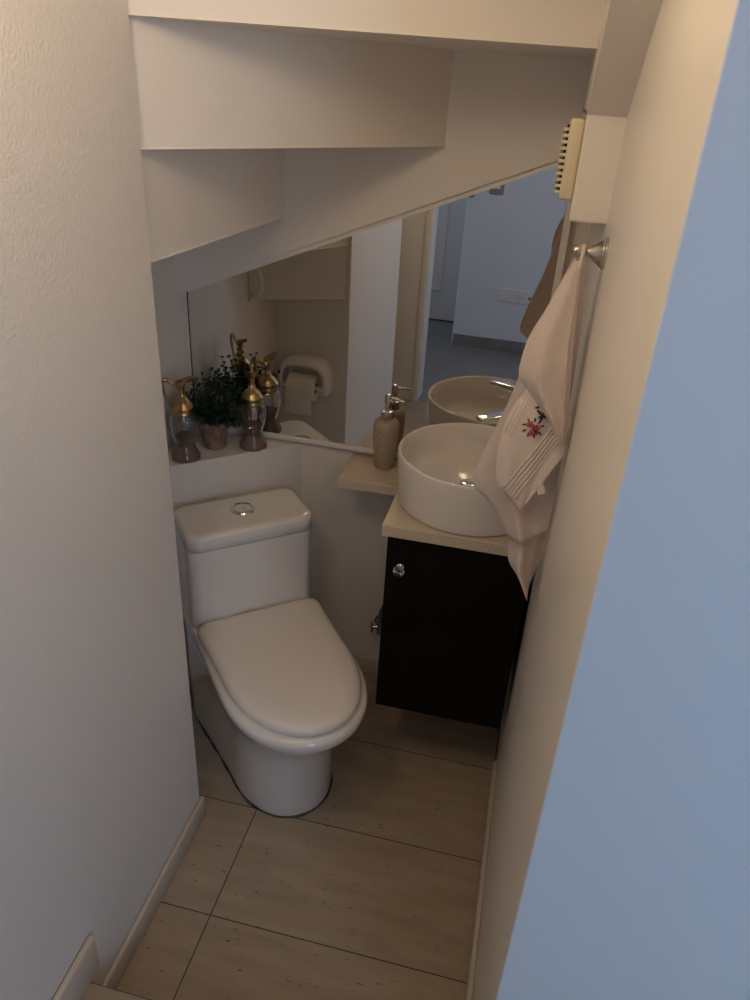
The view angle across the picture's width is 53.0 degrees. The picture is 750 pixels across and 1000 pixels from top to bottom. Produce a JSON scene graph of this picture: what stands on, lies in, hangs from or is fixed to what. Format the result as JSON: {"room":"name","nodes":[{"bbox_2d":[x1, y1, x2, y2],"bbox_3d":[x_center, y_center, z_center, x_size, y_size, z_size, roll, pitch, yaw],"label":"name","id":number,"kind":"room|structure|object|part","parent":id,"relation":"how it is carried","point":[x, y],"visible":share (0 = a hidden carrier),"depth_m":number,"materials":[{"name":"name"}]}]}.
{"room":"bathroom","nodes":[
{"label":"bathroom","id":0,"kind":"room"},
{"bbox_2d":[0,0,198,999],"bbox_3d":[-0.741,-0.155,1.103,0.573,2.600,0.708,9,29,10],"label":"wall","id":1,"kind":"structure","parent":0,"point":[99,788],"depth_m":1.18,"materials":[{"name":"white paint"}]},
{"bbox_2d":[52,936,99,999],"bbox_3d":[-0.567,0.921,1.358,0.014,0.092,0.228,9,29,10],"label":"baseboard","id":2,"kind":"structure","parent":1,"relation":"attached to","point":[81,972],"depth_m":1.40,"materials":[{"name":"beige paint"}]},
{"bbox_2d":[101,796,205,988],"bbox_3d":[-0.502,0.908,1.728,0.012,0.065,0.520,9,29,10],"label":"baseboard","id":3,"kind":"structure","parent":1,"relation":"attached to","point":[137,931],"depth_m":1.71,"materials":[{"name":"beige paint"}]},
{"bbox_2d":[81,982,150,999],"bbox_3d":[0.413,1.411,0.921,3.468,0.230,0.922,9,29,10],"label":"step","id":4,"kind":"structure","parent":0,"point":[94,991],"depth_m":1.43,"materials":[{"name":"tile"}]},
{"bbox_2d":[151,255,190,448],"bbox_3d":[-0.717,-0.502,1.731,0.300,2.600,0.802,9,29,10],"label":"wall","id":5,"kind":"structure","parent":0,"point":[169,306],"depth_m":1.97,"materials":[{"name":"white paint"}]},
{"bbox_2d":[168,428,300,690],"bbox_3d":[-0.434,0.232,2.232,0.350,0.805,0.336,9,29,10],"label":"wall","id":6,"kind":"structure","parent":0,"point":[230,471],"depth_m":2.08,"materials":[{"name":"white paint"}]},
{"bbox_2d":[161,375,200,463],"bbox_3d":[-0.498,-0.213,1.958,0.076,0.230,0.076,18,32,23],"label":"bottle","id":7,"kind":"object","parent":6,"relation":"on","point":[183,428],"visible":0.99,"depth_m":1.94,"materials":[{"name":"clear glass"}]},
{"bbox_3d":[-0.521,-0.275,1.913,0.044,0.076,0.011,-7,31,-18],"label":"handle","id":8,"kind":"part","parent":7,"relation":"part of","materials":[{"name":"gold metal"}]},
{"bbox_3d":[-0.501,-0.170,1.981,0.076,0.131,0.075,-7,31,-18],"label":"glass","id":9,"kind":"part","parent":7,"relation":"part of","materials":[{"name":"white"}]},
{"bbox_2d":[185,370,247,449],"bbox_3d":[-0.438,-0.237,2.018,0.203,0.219,0.204,9,29,10],"label":"potted plant","id":10,"kind":"object","parent":6,"relation":"on","point":[215,413],"visible":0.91,"depth_m":2.01,"materials":[{"name":"green plant"}]},
{"bbox_3d":[-0.441,-0.186,2.066,0.088,0.084,0.088,9,29,10],"label":"pot","id":11,"kind":"part","parent":10,"relation":"part of","materials":[{"name":"ceramic"}]},
{"bbox_2d":[239,363,266,451],"bbox_3d":[-0.333,-0.249,2.043,0.076,0.230,0.077,20,33,28],"label":"bottle","id":12,"kind":"object","parent":6,"relation":"on","point":[253,440],"visible":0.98,"depth_m":2.03,"materials":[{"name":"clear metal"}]},
{"bbox_3d":[-0.333,-0.329,2.031,0.011,0.076,0.044,-1,29,-9],"label":"handle","id":13,"kind":"part","parent":12,"relation":"part of","materials":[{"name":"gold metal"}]},
{"bbox_3d":[-0.336,-0.207,2.066,0.075,0.131,0.076,-1,29,-9],"label":"glass","id":14,"kind":"part","parent":12,"relation":"part of","materials":[{"name":"white"}]},
{"bbox_2d":[116,672,500,999],"bbox_3d":[-0.220,0.836,2.040,1.443,0.080,1.288,9,29,10],"label":"floor","id":15,"kind":"structure","parent":0,"point":[370,893],"depth_m":1.81,"materials":[{"name":"tile"}]},
{"bbox_2d":[173,489,367,817],"bbox_3d":[-0.257,0.435,1.966,0.356,0.695,0.663,-11,32,-25],"label":"toilet","id":16,"kind":"object","parent":15,"relation":"on","point":[275,686],"visible":1,"depth_m":1.93,"materials":[{"name":"white ceramic"}]},
{"bbox_3d":[-0.349,0.049,1.997,0.341,0.046,0.181,-11,32,-25],"label":"tank lid","id":17,"kind":"part","parent":16,"relation":"part of","materials":[{"name":"white ceramic"}]},
{"bbox_3d":[-0.356,0.193,2.072,0.342,0.277,0.182,-11,32,-25],"label":"tank","id":18,"kind":"part","parent":16,"relation":"part of","materials":[{"name":"white ceramic"}]},
{"bbox_3d":[-0.214,0.422,1.871,0.328,0.011,0.452,-11,32,-25],"label":"seat","id":19,"kind":"part","parent":16,"relation":"part of","materials":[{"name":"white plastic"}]},
{"bbox_3d":[-0.257,0.568,2.022,0.356,0.396,0.628,-11,32,-25],"label":"bowl","id":20,"kind":"part","parent":16,"relation":"part of","materials":[{"name":"white ceramic"}]},
{"bbox_3d":[-0.213,0.407,1.862,0.343,0.030,0.467,-11,32,-25],"label":"lid","id":21,"kind":"part","parent":16,"relation":"part of","materials":[{"name":"white plastic"}]},
{"bbox_2d":[127,0,604,262],"bbox_3d":[-0.129,-0.711,1.050,1.077,1.510,1.273,9,29,10],"label":"ceiling","id":22,"kind":"structure","parent":0,"point":[223,87],"depth_m":1.30,"materials":[{"name":"white paint"}]},
{"bbox_2d":[184,203,591,657],"bbox_3d":[0.001,-0.567,1.931,1.611,2.600,0.120,9,29,10],"label":"wall","id":23,"kind":"structure","parent":0,"point":[348,547],"depth_m":2.25,"materials":[{"name":"white paint"}]},
{"bbox_2d":[352,653,378,674],"bbox_3d":[0.074,0.551,2.437,0.693,0.065,0.012,9,29,10],"label":"baseboard","id":24,"kind":"structure","parent":23,"relation":"attached to","point":[369,664],"depth_m":2.44,"materials":[{"name":"beige paint"}]},
{"bbox_2d":[338,453,397,495],"bbox_3d":[0.001,-0.070,2.033,0.168,0.028,0.162,9,29,10],"label":"shelf","id":25,"kind":"object","parent":23,"relation":"attached to","point":[360,473],"visible":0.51,"depth_m":1.99,"materials":[{"name":"beige stone"}]},
{"bbox_2d":[373,393,404,469],"bbox_3d":[0.030,-0.183,1.996,0.069,0.209,0.069,-9,31,-21],"label":"soap dispenser","id":26,"kind":"object","parent":25,"relation":"on","point":[386,426],"visible":1,"depth_m":1.98,"materials":[{"name":"stone"}]},
{"bbox_2d":[373,416,398,469],"bbox_3d":[0.028,-0.153,2.013,0.069,0.140,0.069,9,29,10],"label":"bottle","id":27,"kind":"object","parent":26,"relation":"attached to","point":[385,428],"depth_m":1.98,"materials":[{"name":"stone"}]},
{"bbox_2d":[370,605,382,634],"bbox_3d":[0.033,0.343,2.317,0.086,0.159,0.043,9,29,10],"label":"valve","id":28,"kind":"object","parent":23,"relation":"attached to","point":[378,618],"visible":0.52,"depth_m":2.33,"materials":[{"name":"silver metal"}]},
{"bbox_3d":[-0.010,0.394,2.340,0.010,0.034,0.016,9,29,10],"label":"handle","id":29,"kind":"part","parent":28,"relation":"part of","materials":[{"name":"silver metal"}]},
{"bbox_2d":[187,166,570,457],"bbox_3d":[-0.036,-0.494,1.893,0.956,0.814,0.013,10,30,11],"label":"mirror","id":30,"kind":"object","parent":23,"relation":"attached to","point":[436,310],"visible":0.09,"depth_m":1.91,"materials":[{"name":"white mirror"}]},
{"bbox_2d":[174,51,591,294],"bbox_3d":[0.017,-1.044,1.582,1.031,1.328,0.052,9,29,10],"label":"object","id":31,"kind":"structure","parent":23,"relation":"attached to","point":[508,114],"depth_m":1.69,"materials":[{"name":"white paint"}]},
{"bbox_2d":[375,537,524,728],"bbox_3d":[0.217,0.260,2.013,0.336,0.536,0.407,9,29,10],"label":"vanity cabinet","id":32,"kind":"object","parent":23,"relation":"attached to","point":[451,616],"visible":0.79,"depth_m":1.85,"materials":[{"name":"black wood"}]},
{"bbox_3d":[0.056,0.168,1.779,0.028,0.028,0.018,9,29,10],"label":"knob","id":33,"kind":"part","parent":32,"relation":"part of","materials":[{"name":"clear glass"}]},
{"bbox_2d":[382,490,507,555],"bbox_3d":[0.232,0.012,1.873,0.360,0.030,0.371,9,29,10],"label":"countertop","id":34,"kind":"structure","parent":32,"relation":"on","point":[398,523],"depth_m":1.73,"materials":[{"name":"beige stone"}]},
{"bbox_2d":[398,423,505,535],"bbox_3d":[0.234,-0.056,1.828,0.366,0.132,0.366,9,29,10],"label":"vessel sink","id":35,"kind":"object","parent":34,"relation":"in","point":[437,463],"visible":0.62,"depth_m":1.77,"materials":[{"name":"white ceramic"}]},
{"bbox_2d":[476,411,503,424],"bbox_3d":[0.337,-0.145,1.869,0.194,0.259,0.096,2,29,-4],"label":"faucet","id":36,"kind":"object","parent":34,"relation":"on","point":[493,417],"visible":0.14,"depth_m":1.80,"materials":[{"name":"silver metal"}]},
{"bbox_2d":[569,108,626,224],"bbox_3d":[0.419,-0.652,1.434,0.067,0.169,0.489,9,29,10],"label":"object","id":37,"kind":"structure","parent":23,"relation":"attached to","point":[602,139],"depth_m":1.23,"materials":[{"name":"beige"}]},
{"bbox_2d":[472,0,749,999],"bbox_3d":[1.371,-0.018,1.098,2.107,2.600,1.307,9,29,10],"label":"wall","id":38,"kind":"structure","parent":0,"point":[618,861],"depth_m":0.77,"materials":[{"name":"white paint"}]},
{"bbox_2d":[465,761,497,999],"bbox_3d":[0.240,0.945,1.740,0.012,0.070,0.838,9,29,10],"label":"baseboard","id":39,"kind":"structure","parent":38,"relation":"attached to","point":[481,884],"depth_m":1.75,"materials":[{"name":"beige paint"}]},
{"bbox_2d":[554,116,584,200],"bbox_3d":[0.331,-0.584,1.283,0.032,0.124,0.110,9,29,10],"label":"air vent","id":40,"kind":"object","parent":38,"relation":"attached to","point":[572,138],"visible":1,"depth_m":1.24,"materials":[{"name":"beige plastic"}]},
{"bbox_2d":[571,236,609,269],"bbox_3d":[0.332,-0.386,1.168,0.054,0.049,0.049,9,29,10],"label":"towel hook","id":41,"kind":"object","parent":38,"relation":"attached to","point":[597,252],"visible":1,"depth_m":1.16,"materials":[{"name":"silver metal"}]},
{"bbox_2d":[473,244,585,600],"bbox_3d":[0.261,-0.108,1.340,0.154,0.676,0.103,9,29,10],"label":"hand towel","id":42,"kind":"object","parent":41,"relation":"hanging from","point":[518,468],"visible":1,"depth_m":1.31,"materials":[{"name":"beige fabric"}]},
{"bbox_3d":[0.318,-0.388,1.171,0.026,0.020,0.020,9,29,10],"label":"knob","id":43,"kind":"part","parent":41,"relation":"part of","materials":[{"name":"silver metal"}]},
{"bbox_2d":[583,0,662,116],"bbox_3d":[0.378,-0.953,0.909,0.072,0.876,1.110,9,29,10],"label":"beam","id":44,"kind":"structure","parent":38,"relation":"attached to","point":[627,26],"depth_m":1.05,"materials":[{"name":"white paint"}]}
]}

